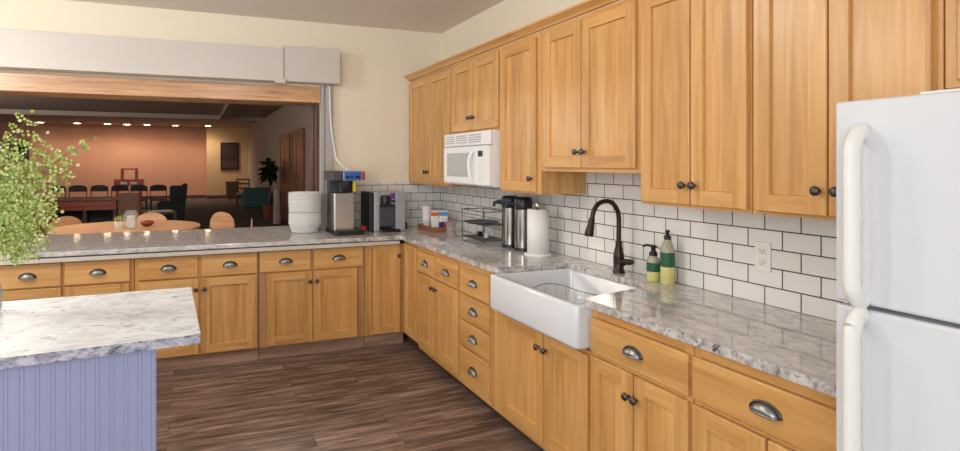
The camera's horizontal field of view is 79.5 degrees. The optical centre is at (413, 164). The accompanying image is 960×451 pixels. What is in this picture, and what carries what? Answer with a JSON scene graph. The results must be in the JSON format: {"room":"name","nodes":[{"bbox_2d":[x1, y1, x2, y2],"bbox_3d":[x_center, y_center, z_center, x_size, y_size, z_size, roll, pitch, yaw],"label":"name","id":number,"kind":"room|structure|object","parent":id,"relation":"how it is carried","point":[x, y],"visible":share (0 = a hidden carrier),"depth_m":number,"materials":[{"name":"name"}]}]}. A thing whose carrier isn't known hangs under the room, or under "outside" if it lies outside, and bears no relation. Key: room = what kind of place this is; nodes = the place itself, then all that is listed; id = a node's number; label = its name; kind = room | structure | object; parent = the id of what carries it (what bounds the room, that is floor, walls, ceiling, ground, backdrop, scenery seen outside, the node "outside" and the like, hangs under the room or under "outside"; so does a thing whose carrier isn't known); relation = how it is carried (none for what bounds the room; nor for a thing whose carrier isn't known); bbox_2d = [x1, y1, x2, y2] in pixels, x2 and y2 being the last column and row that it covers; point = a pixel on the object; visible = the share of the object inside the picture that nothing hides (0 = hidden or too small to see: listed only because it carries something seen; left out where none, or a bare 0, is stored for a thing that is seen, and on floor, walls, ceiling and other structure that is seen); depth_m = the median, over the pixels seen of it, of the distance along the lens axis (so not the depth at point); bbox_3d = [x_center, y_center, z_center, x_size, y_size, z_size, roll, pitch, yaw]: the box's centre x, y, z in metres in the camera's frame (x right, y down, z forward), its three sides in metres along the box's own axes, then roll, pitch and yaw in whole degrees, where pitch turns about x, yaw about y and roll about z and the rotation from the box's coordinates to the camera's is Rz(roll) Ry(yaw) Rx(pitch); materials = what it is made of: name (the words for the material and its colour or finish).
{"room":"kitchen","nodes":[
{"label":"kitchen","id":0,"kind":"room"},
{"bbox_2d":[0,123,205,197],"bbox_3d":[-14.946,-0.142,23.335,12.280,3.300,0.200,0,0,-21],"label":"wall","id":1,"kind":"structure","parent":0,"point":[168,156],"depth_m":24.21,"materials":[{"name":"paint"}]},
{"bbox_2d":[7,140,28,159],"bbox_3d":[-15.777,-0.563,22.849,0.744,0.805,0.102,0,0,-21],"label":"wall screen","id":2,"kind":"object","parent":1,"relation":"attached to","point":[18,145],"visible":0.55,"depth_m":22.84,"materials":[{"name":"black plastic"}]},
{"bbox_2d":[6,195,240,201],"bbox_3d":[-14.013,1.438,23.302,14.000,0.140,0.530,0,0,-21],"label":"baseboard","id":3,"kind":"structure","parent":1,"relation":"attached to","point":[187,196],"depth_m":24.93,"materials":[{"name":"brown wood"}]},
{"bbox_2d":[0,95,279,126],"bbox_3d":[-10.280,-1.692,13.573,14.400,0.100,21.770,0,0,-21],"label":"ceiling","id":4,"kind":"structure","parent":0,"point":[6,102],"depth_m":17.23,"materials":[{"name":"paint"}]},
{"bbox_2d":[220,104,240,119],"bbox_3d":[-4.559,-1.572,14.574,0.300,0.140,10.200,0,0,-21],"label":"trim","id":5,"kind":"structure","parent":4,"relation":"attached to","point":[228,110],"depth_m":16.36,"materials":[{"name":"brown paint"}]},
{"bbox_2d":[0,0,440,242],"bbox_3d":[-2.821,-0.192,4.600,6.500,3.400,0.330,0,0,-21],"label":"wall","id":6,"kind":"structure","parent":0,"point":[371,97],"depth_m":5.25,"materials":[{"name":"beige paint"}]},
{"bbox_2d":[0,72,319,106],"bbox_3d":[-2.633,-0.622,4.672,3.703,0.140,0.370,0,0,-21],"label":"trim","id":7,"kind":"structure","parent":6,"relation":"attached to","point":[11,84],"depth_m":4.69,"materials":[{"name":"brown wood"}]},
{"bbox_2d":[0,28,339,85],"bbox_3d":[-2.474,-0.855,4.463,3.850,0.325,0.171,0,0,-21],"label":"housing","id":8,"kind":"object","parent":6,"relation":"attached to","point":[20,50],"visible":1,"depth_m":4.57,"materials":[{"name":"grey metal"}]},
{"bbox_2d":[329,86,349,170],"bbox_3d":[-0.652,-0.325,5.108,0.252,0.765,0.044,0,0,36],"label":"cord","id":9,"kind":"object","parent":8,"relation":"hanging from","point":[345,168],"visible":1,"depth_m":5.16,"materials":[{"name":"plastic"}]},
{"bbox_2d":[310,103,318,191],"bbox_3d":[-0.930,0.021,5.336,0.048,1.146,0.310,0,0,-21],"label":"trim","id":10,"kind":"structure","parent":6,"relation":"attached to","point":[314,108],"depth_m":5.25,"materials":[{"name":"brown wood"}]},
{"bbox_2d":[320,85,332,229],"bbox_3d":[-0.787,-0.060,5.181,0.106,1.306,0.039,0,0,-21],"label":"rail","id":11,"kind":"object","parent":6,"relation":"attached to","point":[326,145],"visible":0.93,"depth_m":5.17,"materials":[{"name":"grey metal"}]},
{"bbox_2d":[353,182,440,227],"bbox_3d":[-0.234,0.385,5.411,1.072,0.419,0.008,0,0,-21],"label":"wall tile","id":12,"kind":"structure","parent":6,"relation":"attached to","point":[416,195],"depth_m":5.49,"materials":[{"name":"white tile"}]},
{"bbox_2d":[206,126,247,194],"bbox_3d":[-8.335,-0.142,25.603,1.750,3.300,0.700,0,0,-21],"label":"wall","id":13,"kind":"structure","parent":0,"point":[216,178],"depth_m":25.19,"materials":[{"name":"beige paint"}]},
{"bbox_2d":[220,142,238,169],"bbox_3d":[-8.105,-0.345,25.276,0.778,1.213,0.065,0,0,-21],"label":"framed picture","id":14,"kind":"object","parent":13,"relation":"attached to","point":[229,152],"visible":1,"depth_m":25.24,"materials":[{"name":"brown wood"}]},
{"bbox_2d":[262,205,272,218],"bbox_3d":[-3.962,1.323,15.767,0.400,0.369,0.400,0,0,-21],"label":"pot","id":15,"kind":"object","parent":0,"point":[267,209],"depth_m":15.62,"materials":[{"name":"ceramic"}]},
{"bbox_2d":[9,198,539,450],"bbox_3d":[-8.878,1.558,9.918,14.000,0.100,29.600,0,0,-21],"label":"floor","id":16,"kind":"structure","parent":0,"point":[390,397],"depth_m":3.59,"materials":[{"name":"wood"}]},
{"bbox_2d":[20,207,58,235],"bbox_3d":[-6.485,1.133,9.861,0.580,0.750,0.460,0,0,-21],"label":"chair","id":17,"kind":"object","parent":16,"relation":"on","point":[34,215],"visible":0.09,"depth_m":9.71,"materials":[{"name":"brown wood"}]},
{"bbox_2d":[48,185,65,198],"bbox_3d":[-10.263,1.067,16.387,0.470,0.897,0.508,0,0,-13],"label":"folding chair","id":18,"kind":"object","parent":16,"relation":"on","point":[61,187],"visible":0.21,"depth_m":16.55,"materials":[{"name":"black plastic"}]},
{"bbox_2d":[51,216,81,226],"bbox_3d":[-4.391,1.098,7.441,0.465,0.820,0.460,0,0,31],"label":"dining chair","id":19,"kind":"object","parent":16,"relation":"on","point":[65,220],"visible":0.06,"depth_m":7.56,"materials":[{"name":"beige wood"}]},
{"bbox_2d":[0,258,134,301],"bbox_3d":[-2.503,1.087,4.186,0.880,0.841,0.651,0,0,-21],"label":"base cabinet","id":20,"kind":"object","parent":16,"relation":"on","point":[74,278],"visible":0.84,"depth_m":3.93,"materials":[{"name":"brown wood"}]},
{"bbox_2d":[21,197,117,223],"bbox_3d":[-7.009,1.113,11.679,1.810,0.790,0.750,0,0,-21],"label":"console table","id":21,"kind":"object","parent":16,"relation":"on","point":[87,210],"visible":0.26,"depth_m":11.61,"materials":[{"name":"brown wood"}]},
{"bbox_2d":[69,185,86,197],"bbox_3d":[-9.735,1.067,16.588,0.470,0.897,0.508,0,0,-25],"label":"folding chair","id":22,"kind":"object","parent":16,"relation":"on","point":[76,188],"visible":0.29,"depth_m":16.73,"materials":[{"name":"black plastic"}]},
{"bbox_2d":[90,185,107,197],"bbox_3d":[-9.234,1.067,16.780,0.470,0.897,0.508,0,0,-18],"label":"folding chair","id":23,"kind":"object","parent":16,"relation":"on","point":[95,187],"visible":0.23,"depth_m":16.92,"materials":[{"name":"black plastic"}]},
{"bbox_2d":[0,287,200,450],"bbox_3d":[-1.642,1.051,2.028,1.659,0.914,0.973,0,0,-21],"label":"kitchen island","id":24,"kind":"object","parent":16,"relation":"on","point":[78,373],"visible":1,"depth_m":1.92,"materials":[{"name":"white stone"}]},
{"bbox_2d":[0,110,96,265],"bbox_3d":[-1.620,0.186,2.290,0.614,0.816,0.234,0,0,-21],"label":"leafy plant","id":25,"kind":"object","parent":24,"relation":"on","point":[19,221],"visible":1,"depth_m":2.29,"materials":[{"name":"green plant"}]},
{"bbox_2d":[111,185,128,197],"bbox_3d":[-8.703,1.067,16.984,0.470,0.897,0.508,0,0,-27],"label":"folding chair","id":26,"kind":"object","parent":16,"relation":"on","point":[115,187],"visible":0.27,"depth_m":17.11,"materials":[{"name":"black plastic"}]},
{"bbox_2d":[45,220,199,234],"bbox_3d":[-3.461,1.133,6.919,1.660,0.750,1.660,0,0,-21],"label":"round table","id":27,"kind":"object","parent":16,"relation":"on","point":[158,225],"visible":0.45,"depth_m":6.84,"materials":[{"name":"beige wood"}]},
{"bbox_2d":[114,216,123,227],"bbox_3d":[-3.514,0.679,6.829,0.132,0.156,0.160,0,0,1],"label":"potted succulent","id":28,"kind":"object","parent":27,"relation":"on","point":[118,224],"visible":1,"depth_m":6.80,"materials":[{"name":"white ceramic"}]},
{"bbox_2d":[114,221,122,227],"bbox_3d":[-3.519,0.723,6.833,0.090,0.070,0.090,0,0,-21],"label":"pot","id":29,"kind":"object","parent":28,"relation":"on","point":[118,224],"depth_m":6.80,"materials":[{"name":"white ceramic"}]},
{"bbox_2d":[127,216,134,227],"bbox_3d":[-3.305,0.650,6.701,0.164,0.215,0.164,0,0,-21],"label":"glass candle jar","id":30,"kind":"object","parent":27,"relation":"on","point":[130,219],"visible":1,"depth_m":6.66,"materials":[{"name":"white glass"}]},
{"bbox_2d":[139,220,153,225],"bbox_3d":[-3.252,0.723,6.989,0.170,0.070,0.170,0,0,-21],"label":"wooden bowl","id":31,"kind":"object","parent":27,"relation":"on","point":[146,222],"visible":1,"depth_m":6.94,"materials":[{"name":"red wood"}]},
{"bbox_2d":[112,193,139,220],"bbox_3d":[-5.425,1.032,10.895,0.480,0.949,0.550,0,0,-21],"label":"upholstered chair","id":32,"kind":"object","parent":16,"relation":"on","point":[128,203],"visible":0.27,"depth_m":11.05,"materials":[{"name":"beige fabric"}]},
{"bbox_2d":[114,168,143,207],"bbox_3d":[-9.662,0.828,19.468,0.893,1.361,0.406,0,0,-21],"label":"wooden stand","id":33,"kind":"object","parent":16,"relation":"on","point":[129,182],"visible":0.65,"depth_m":19.35,"materials":[{"name":"red wood"}]},
{"bbox_2d":[130,185,147,209],"bbox_3d":[-8.109,1.067,16.890,0.470,0.897,0.508,0,0,-21],"label":"folding chair","id":34,"kind":"object","parent":16,"relation":"on","point":[134,187],"visible":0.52,"depth_m":17.01,"materials":[{"name":"black plastic"}]},
{"bbox_2d":[136,212,166,219],"bbox_3d":[-3.698,1.098,7.956,0.460,0.820,0.465,0,0,-11],"label":"dining chair","id":35,"kind":"object","parent":16,"relation":"on","point":[150,215],"visible":0.08,"depth_m":8.17,"materials":[{"name":"beige wood"}]},
{"bbox_2d":[150,185,166,209],"bbox_3d":[-7.600,1.067,17.086,0.470,0.897,0.508,0,0,-26],"label":"folding chair","id":36,"kind":"object","parent":16,"relation":"on","point":[153,187],"visible":0.76,"depth_m":17.17,"materials":[{"name":"black plastic"}]},
{"bbox_2d":[140,209,176,219],"bbox_3d":[-5.344,1.238,11.809,0.860,0.540,0.600,0,0,-21],"label":"side table","id":37,"kind":"object","parent":16,"relation":"on","point":[174,211],"visible":0.23,"depth_m":11.68,"materials":[{"name":"brown wood"}]},
{"bbox_2d":[148,210,171,211],"bbox_3d":[-5.223,0.965,11.829,0.455,0.005,0.407,0,0,-28],"label":"newspaper","id":38,"kind":"object","parent":37,"relation":"on","point":[148,210],"visible":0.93,"depth_m":11.86,"materials":[{"name":"white paper"}]},
{"bbox_2d":[157,183,187,220],"bbox_3d":[-5.606,0.982,13.316,0.657,1.050,0.720,0,0,-21],"label":"chair","id":39,"kind":"object","parent":16,"relation":"on","point":[178,193],"visible":0.49,"depth_m":13.02,"materials":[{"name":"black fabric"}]},
{"bbox_2d":[135,252,257,371],"bbox_3d":[-1.689,1.087,4.498,0.856,0.841,0.651,0,0,-21],"label":"base cabinet","id":40,"kind":"object","parent":16,"relation":"on","point":[224,286],"visible":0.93,"depth_m":4.27,"materials":[{"name":"brown wood"}]},
{"bbox_2d":[209,212,234,228],"bbox_3d":[-2.851,1.098,8.052,0.460,0.820,0.465,0,0,24],"label":"dining chair","id":41,"kind":"object","parent":16,"relation":"on","point":[219,219],"visible":0.23,"depth_m":8.24,"materials":[{"name":"beige wood"}]},
{"bbox_2d":[225,181,239,198],"bbox_3d":[-7.875,1.128,24.869,0.574,0.760,0.700,0,0,-21],"label":"base cabinet","id":42,"kind":"object","parent":16,"relation":"on","point":[230,185],"visible":0.98,"depth_m":24.57,"materials":[{"name":"brown wood"}]},
{"bbox_2d":[236,179,249,206],"bbox_3d":[-6.032,1.018,20.328,0.484,0.982,0.484,0,0,-21],"label":"slatted chair","id":43,"kind":"object","parent":16,"relation":"on","point":[237,194],"visible":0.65,"depth_m":20.44,"materials":[{"name":"brown wood"}]},
{"bbox_2d":[241,187,270,213],"bbox_3d":[-4.831,1.107,17.576,0.820,0.799,0.800,0,0,-21],"label":"armchair","id":44,"kind":"object","parent":16,"relation":"on","point":[250,197],"visible":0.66,"depth_m":17.19,"materials":[{"name":"teal fabric"}]},
{"bbox_2d":[257,158,279,218],"bbox_3d":[-3.994,0.665,15.756,0.624,1.684,0.658,0,0,-21],"label":"potted palm","id":45,"kind":"object","parent":16,"relation":"on","point":[269,171],"visible":0.88,"depth_m":15.65,"materials":[{"name":"plant"}]},
{"bbox_2d":[273,189,280,223],"bbox_3d":[-3.446,1.065,14.465,0.212,0.875,0.212,0,0,-21],"label":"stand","id":46,"kind":"object","parent":16,"relation":"on","point":[276,205],"visible":1,"depth_m":14.40,"materials":[{"name":"metal"}]},
{"bbox_2d":[258,246,363,359],"bbox_3d":[-0.894,1.087,4.803,0.840,0.841,0.651,0,0,-21],"label":"base cabinet","id":47,"kind":"object","parent":16,"relation":"on","point":[310,301],"visible":0.97,"depth_m":4.52,"materials":[{"name":"brown wood"}]},
{"bbox_2d":[364,240,424,354],"bbox_3d":[-0.026,1.070,4.986,0.905,0.876,0.930,0,0,-21],"label":"base cabinet","id":48,"kind":"object","parent":16,"relation":"on","point":[390,271],"visible":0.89,"depth_m":4.73,"materials":[{"name":"brown wood"}]},
{"bbox_2d":[417,246,467,389],"bbox_3d":[0.434,1.069,4.252,0.651,0.877,0.763,0,0,-21],"label":"base cabinet","id":49,"kind":"object","parent":16,"relation":"on","point":[438,275],"visible":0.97,"depth_m":4.10,"materials":[{"name":"brown wood"}]},
{"bbox_2d":[460,261,562,417],"bbox_3d":[0.652,1.069,3.686,0.650,0.877,0.443,0,0,-21],"label":"base cabinet","id":50,"kind":"object","parent":16,"relation":"on","point":[476,312],"visible":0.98,"depth_m":3.54,"materials":[{"name":"brown wood"}]},
{"bbox_2d":[494,310,591,450],"bbox_3d":[0.891,1.173,3.062,0.651,0.671,0.884,0,0,-21],"label":"base cabinet","id":51,"kind":"object","parent":16,"relation":"on","point":[542,383],"visible":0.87,"depth_m":2.89,"materials":[{"name":"brown wood"}]},
{"bbox_2d":[590,309,694,450],"bbox_3d":[1.150,1.069,2.387,0.651,0.877,0.555,0,0,-21],"label":"base cabinet","id":52,"kind":"object","parent":16,"relation":"on","point":[641,379],"visible":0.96,"depth_m":2.26,"materials":[{"name":"brown wood"}]},
{"bbox_2d":[692,346,835,450],"bbox_3d":[1.355,1.069,1.851,0.651,0.877,0.584,0,0,-21],"label":"base cabinet","id":53,"kind":"object","parent":16,"relation":"on","point":[738,406],"visible":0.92,"depth_m":1.79,"materials":[{"name":"brown wood"}]},
{"bbox_2d":[346,226,835,396],"bbox_3d":[0.516,0.611,3.455,1.071,0.033,4.181,0,0,-21],"label":"countertop","id":54,"kind":"structure","parent":53,"relation":"on","point":[799,348],"depth_m":2.28,"materials":[{"name":"grey stone"}]},
{"bbox_2d":[0,226,350,258],"bbox_3d":[-2.479,0.611,4.432,3.818,0.033,1.108,0,0,-21],"label":"countertop","id":55,"kind":"structure","parent":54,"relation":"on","point":[61,245],"depth_m":4.45,"materials":[{"name":"grey stone"}]},
{"bbox_2d":[288,212,321,232],"bbox_3d":[-0.950,0.506,5.023,0.290,0.175,0.290,0,0,-21],"label":"package","id":56,"kind":"object","parent":55,"relation":"on","point":[298,222],"visible":0.95,"depth_m":4.91,"materials":[{"name":"white plastic"}]},
{"bbox_2d":[288,191,321,212],"bbox_3d":[-0.950,0.331,5.023,0.296,0.172,0.296,0,0,-21],"label":"package","id":57,"kind":"object","parent":56,"relation":"on","point":[299,201],"visible":1,"depth_m":4.90,"materials":[{"name":"white plastic"}]},
{"bbox_2d":[0,240,399,264],"bbox_3d":[-2.190,0.650,4.258,4.233,0.028,0.560,0,0,-21],"label":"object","id":58,"kind":"structure","parent":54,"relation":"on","point":[390,242],"depth_m":4.19,"materials":[{"name":"stone"}]},
{"bbox_2d":[324,171,364,235],"bbox_3d":[-0.598,0.326,4.955,0.275,0.535,0.400,0,0,-21],"label":"coffee brewer","id":59,"kind":"object","parent":54,"relation":"on","point":[340,185],"visible":1,"depth_m":4.84,"materials":[{"name":"silver metal"}]},
{"bbox_2d":[326,226,363,235],"bbox_3d":[-0.596,0.576,4.955,0.250,0.035,0.400,0,0,-21],"label":"tray","id":60,"kind":"object","parent":59,"relation":"on","point":[352,230],"depth_m":4.81,"materials":[{"name":"black plastic"}]},
{"bbox_2d":[361,190,404,231],"bbox_3d":[-0.265,0.421,5.155,0.330,0.345,0.365,0,0,-21],"label":"coffee machine","id":61,"kind":"object","parent":54,"relation":"on","point":[382,211],"visible":0.97,"depth_m":5.06,"materials":[{"name":"silver metal"}]},
{"bbox_2d":[379,228,400,231],"bbox_3d":[-0.205,0.582,5.019,0.175,0.022,0.068,0,0,-21],"label":"drip tray","id":62,"kind":"object","parent":61,"relation":"on","point":[396,229],"depth_m":5.00,"materials":[{"name":"black plastic"}]},
{"bbox_2d":[418,223,459,232],"bbox_3d":[0.223,0.571,5.154,0.260,0.045,0.355,0,0,-21],"label":"tray","id":63,"kind":"object","parent":54,"relation":"on","point":[453,228],"visible":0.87,"depth_m":5.01,"materials":[{"name":"brown wood"}]},
{"bbox_2d":[422,205,430,226],"bbox_3d":[0.120,0.479,5.198,0.086,0.203,0.086,0,0,-21],"label":"cup stack","id":64,"kind":"object","parent":63,"relation":"on","point":[426,209],"visible":0.98,"depth_m":5.16,"materials":[{"name":"white paper"}]},
{"bbox_2d":[431,211,438,226],"bbox_3d":[0.192,0.501,5.156,0.057,0.160,0.052,0,0,-21],"label":"box","id":65,"kind":"object","parent":63,"relation":"on","point":[434,214],"visible":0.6,"depth_m":5.13,"materials":[{"name":"white cardboard"}]},
{"bbox_2d":[439,210,447,221],"bbox_3d":[0.269,0.498,5.132,0.062,0.165,0.052,0,0,-21],"label":"box","id":66,"kind":"object","parent":63,"relation":"on","point":[443,214],"visible":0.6,"depth_m":5.11,"materials":[{"name":"white cardboard"}]},
{"bbox_2d":[462,208,501,243],"bbox_3d":[0.547,0.474,4.462,0.198,0.237,0.378,0,0,-21],"label":"wire rack","id":67,"kind":"object","parent":54,"relation":"on","point":[475,236],"visible":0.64,"depth_m":4.39,"materials":[{"name":"grey metal"}]},
{"bbox_2d":[477,231,482,236],"bbox_3d":[0.524,0.549,4.507,0.048,0.040,0.048,0,0,-21],"label":"pod","id":68,"kind":"object","parent":67,"relation":"on","point":[480,233],"visible":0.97,"depth_m":4.49,"materials":[{"name":"black plastic"}]},
{"bbox_2d":[464,219,498,223],"bbox_3d":[0.525,0.447,4.421,0.274,0.014,0.274,0,0,-21],"label":"plate","id":69,"kind":"object","parent":67,"relation":"on","point":[473,221],"visible":0.98,"depth_m":4.47,"materials":[{"name":"grey plastic"}]},
{"bbox_2d":[462,221,501,225],"bbox_3d":[0.547,0.459,4.462,0.196,0.007,0.373,0,0,-21],"label":"shelf","id":70,"kind":"object","parent":67,"relation":"attached to","point":[496,224],"depth_m":4.32,"materials":[{"name":"grey metal"}]},
{"bbox_2d":[462,234,501,241],"bbox_3d":[0.547,0.574,4.462,0.196,0.007,0.373,0,0,-21],"label":"shelf","id":71,"kind":"object","parent":67,"relation":"attached to","point":[475,236],"depth_m":4.41,"materials":[{"name":"grey metal"}]},
{"bbox_2d":[493,195,517,247],"bbox_3d":[0.670,0.410,4.094,0.171,0.367,0.141,0,0,-21],"label":"airpot","id":72,"kind":"object","parent":54,"relation":"on","point":[507,213],"visible":0.74,"depth_m":4.04,"materials":[{"name":"silver metal"}]},
{"bbox_2d":[505,197,531,251],"bbox_3d":[0.730,0.410,3.935,0.171,0.367,0.141,0,0,-21],"label":"airpot","id":73,"kind":"object","parent":54,"relation":"on","point":[521,204],"visible":0.83,"depth_m":3.88,"materials":[{"name":"silver metal"}]},
{"bbox_2d":[524,203,550,256],"bbox_3d":[0.811,0.422,3.733,0.174,0.342,0.174,0,0,-21],"label":"paper towel holder","id":74,"kind":"object","parent":54,"relation":"on","point":[548,254],"visible":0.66,"depth_m":3.68,"materials":[{"name":"white plastic"}]},
{"bbox_2d":[527,209,547,253],"bbox_3d":[0.811,0.436,3.733,0.136,0.280,0.136,0,0,-21],"label":"paper towel roll","id":75,"kind":"object","parent":74,"relation":"on","point":[537,220],"visible":0.97,"depth_m":3.67,"materials":[{"name":"white paper"}]},
{"bbox_2d":[490,268,635,349],"bbox_3d":[0.847,0.726,3.002,0.585,0.198,0.801,0,0,-21],"label":"farmhouse sink","id":76,"kind":"object","parent":54,"relation":"in","point":[513,295],"visible":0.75,"depth_m":3.00,"materials":[{"name":"white ceramic"}]},
{"bbox_2d":[534,283,594,302],"bbox_3d":[0.804,0.735,3.003,0.313,0.130,0.495,0,0,-21],"label":"rack","id":77,"kind":"object","parent":76,"relation":"in","point":[545,283],"visible":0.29,"depth_m":3.19,"materials":[{"name":"grey metal"}]},
{"bbox_2d":[584,199,634,273],"bbox_3d":[1.049,0.391,3.057,0.255,0.405,0.149,0,0,-21],"label":"kitchen faucet","id":78,"kind":"object","parent":54,"relation":"on","point":[620,261],"visible":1,"depth_m":3.10,"materials":[{"name":"brown metal"}]},
{"bbox_2d":[642,244,659,281],"bbox_3d":[1.215,0.500,2.913,0.068,0.186,0.078,0,0,-21],"label":"soap bottle","id":79,"kind":"object","parent":54,"relation":"on","point":[653,262],"visible":0.96,"depth_m":2.88,"materials":[{"name":"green plastic"}]},
{"bbox_2d":[660,230,674,284],"bbox_3d":[1.258,0.460,2.833,0.067,0.268,0.067,0,0,-21],"label":"dish soap bottle","id":80,"kind":"object","parent":54,"relation":"on","point":[667,251],"visible":1,"depth_m":2.81,"materials":[{"name":"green plastic"}]},
{"bbox_2d":[836,88,959,450],"bbox_3d":[1.484,0.669,1.172,0.798,1.657,0.765,0,0,-21],"label":"refrigerator","id":81,"kind":"object","parent":16,"relation":"on","point":[898,158],"visible":1,"depth_m":1.29,"materials":[{"name":"white metal"}]},
{"bbox_2d":[70,0,503,33],"bbox_3d":[-1.419,-1.328,0.945,6.500,0.100,7.500,0,0,-21],"label":"ceiling","id":82,"kind":"structure","parent":0,"point":[431,16],"depth_m":4.71,"materials":[{"name":"paint"}]},
{"bbox_2d":[248,0,805,314],"bbox_3d":[-2.159,-0.142,12.228,0.200,3.500,29.100,0,0,-21],"label":"wall","id":83,"kind":"structure","parent":0,"point":[506,16],"depth_m":5.41,"materials":[{"name":"beige paint"}]},
{"bbox_2d":[0,109,263,120],"bbox_3d":[-11.761,-1.572,17.434,14.000,0.140,0.300,0,0,-21],"label":"trim","id":84,"kind":"structure","parent":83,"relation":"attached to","point":[2,111],"depth_m":18.26,"materials":[{"name":"paint"}]},
{"bbox_2d":[279,132,290,222],"bbox_3d":[-3.411,0.358,15.068,0.102,2.300,1.700,0,0,-21],"label":"door","id":85,"kind":"structure","parent":83,"relation":"in","point":[284,139],"depth_m":14.96,"materials":[{"name":"brown wood"}]},
{"bbox_2d":[291,128,304,191],"bbox_3d":[-2.694,0.358,13.201,0.102,2.300,1.600,0,0,-21],"label":"door","id":86,"kind":"structure","parent":83,"relation":"in","point":[297,136],"depth_m":13.08,"materials":[{"name":"brown wood"}]},
{"bbox_2d":[409,66,474,186],"bbox_3d":[0.263,-0.304,5.088,0.371,0.974,0.961,0,0,-21],"label":"upper cabinet","id":87,"kind":"object","parent":83,"relation":"attached to","point":[430,94],"visible":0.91,"depth_m":4.98,"materials":[{"name":"brown wood"}]},
{"bbox_2d":[404,0,619,80],"bbox_3d":[0.842,-0.817,3.123,0.057,0.046,5.048,0,0,-21],"label":"crown molding","id":88,"kind":"structure","parent":87,"relation":"attached to","point":[584,7],"depth_m":3.56,"materials":[{"name":"brown wood"}]},
{"bbox_2d":[451,47,501,133],"bbox_3d":[0.577,-0.512,4.271,0.371,0.557,0.783,0,0,-21],"label":"upper cabinet","id":89,"kind":"object","parent":83,"relation":"attached to","point":[475,81],"visible":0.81,"depth_m":4.16,"materials":[{"name":"brown wood"}]},
{"bbox_2d":[444,130,499,186],"bbox_3d":[0.544,-0.037,4.244,0.454,0.386,0.745,0,0,-21],"label":"microwave","id":90,"kind":"object","parent":89,"relation":"attached to","point":[470,158],"visible":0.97,"depth_m":4.03,"materials":[{"name":"white plastic"}]},
{"bbox_2d":[500,31,585,194],"bbox_3d":[0.804,-0.304,3.679,0.371,0.974,0.476,0,0,-21],"label":"upper cabinet","id":91,"kind":"object","parent":83,"relation":"attached to","point":[521,171],"visible":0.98,"depth_m":3.57,"materials":[{"name":"brown wood"}]},
{"bbox_2d":[542,0,640,172],"bbox_3d":[1.035,-0.374,3.076,0.371,0.834,0.807,0,0,-21],"label":"upper cabinet","id":92,"kind":"object","parent":83,"relation":"attached to","point":[591,62],"visible":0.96,"depth_m":2.95,"materials":[{"name":"brown wood"}]},
{"bbox_2d":[441,172,847,321],"bbox_3d":[1.021,0.271,3.648,0.008,0.646,4.200,0,0,-21],"label":"wall tile","id":93,"kind":"structure","parent":83,"relation":"attached to","point":[715,249],"depth_m":2.76,"materials":[{"name":"white tile"}]},
{"bbox_2d":[755,241,770,272],"bbox_3d":[1.479,0.393,2.426,0.010,0.123,0.073,0,0,-21],"label":"wall outlet","id":94,"kind":"object","parent":93,"relation":"attached to","point":[762,249],"visible":1,"depth_m":2.42,"materials":[{"name":"beige plastic"}]},
{"bbox_2d":[758,247,765,254],"bbox_3d":[1.476,0.368,2.425,0.003,0.033,0.034,0,0,-21],"label":"socket","id":95,"kind":"object","parent":94,"relation":"attached to","point":[761,250],"depth_m":2.42,"materials":[{"name":"beige plastic"}]},
{"bbox_2d":[758,258,765,266],"bbox_3d":[1.476,0.416,2.425,0.003,0.033,0.034,0,0,-21],"label":"socket","id":96,"kind":"object","parent":94,"relation":"attached to","point":[761,261],"depth_m":2.43,"materials":[{"name":"beige plastic"}]},
{"bbox_2d":[641,0,752,212],"bbox_3d":[1.282,-0.304,2.435,0.371,0.974,0.560,0,0,-21],"label":"upper cabinet","id":97,"kind":"object","parent":83,"relation":"attached to","point":[697,55],"visible":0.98,"depth_m":2.33,"materials":[{"name":"brown wood"}]},
{"bbox_2d":[753,0,945,220],"bbox_3d":[1.486,-0.304,1.900,0.371,0.974,0.577,0,0,-21],"label":"upper cabinet","id":98,"kind":"object","parent":83,"relation":"attached to","point":[810,57],"visible":0.71,"depth_m":1.88,"materials":[{"name":"brown wood"}]},
{"bbox_2d":[945,0,959,88],"bbox_3d":[1.745,-0.499,1.226,0.371,0.584,0.858,0,0,-21],"label":"upper cabinet","id":99,"kind":"object","parent":83,"relation":"attached to","point":[952,7],"visible":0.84,"depth_m":1.56,"materials":[{"name":"brown wood"}]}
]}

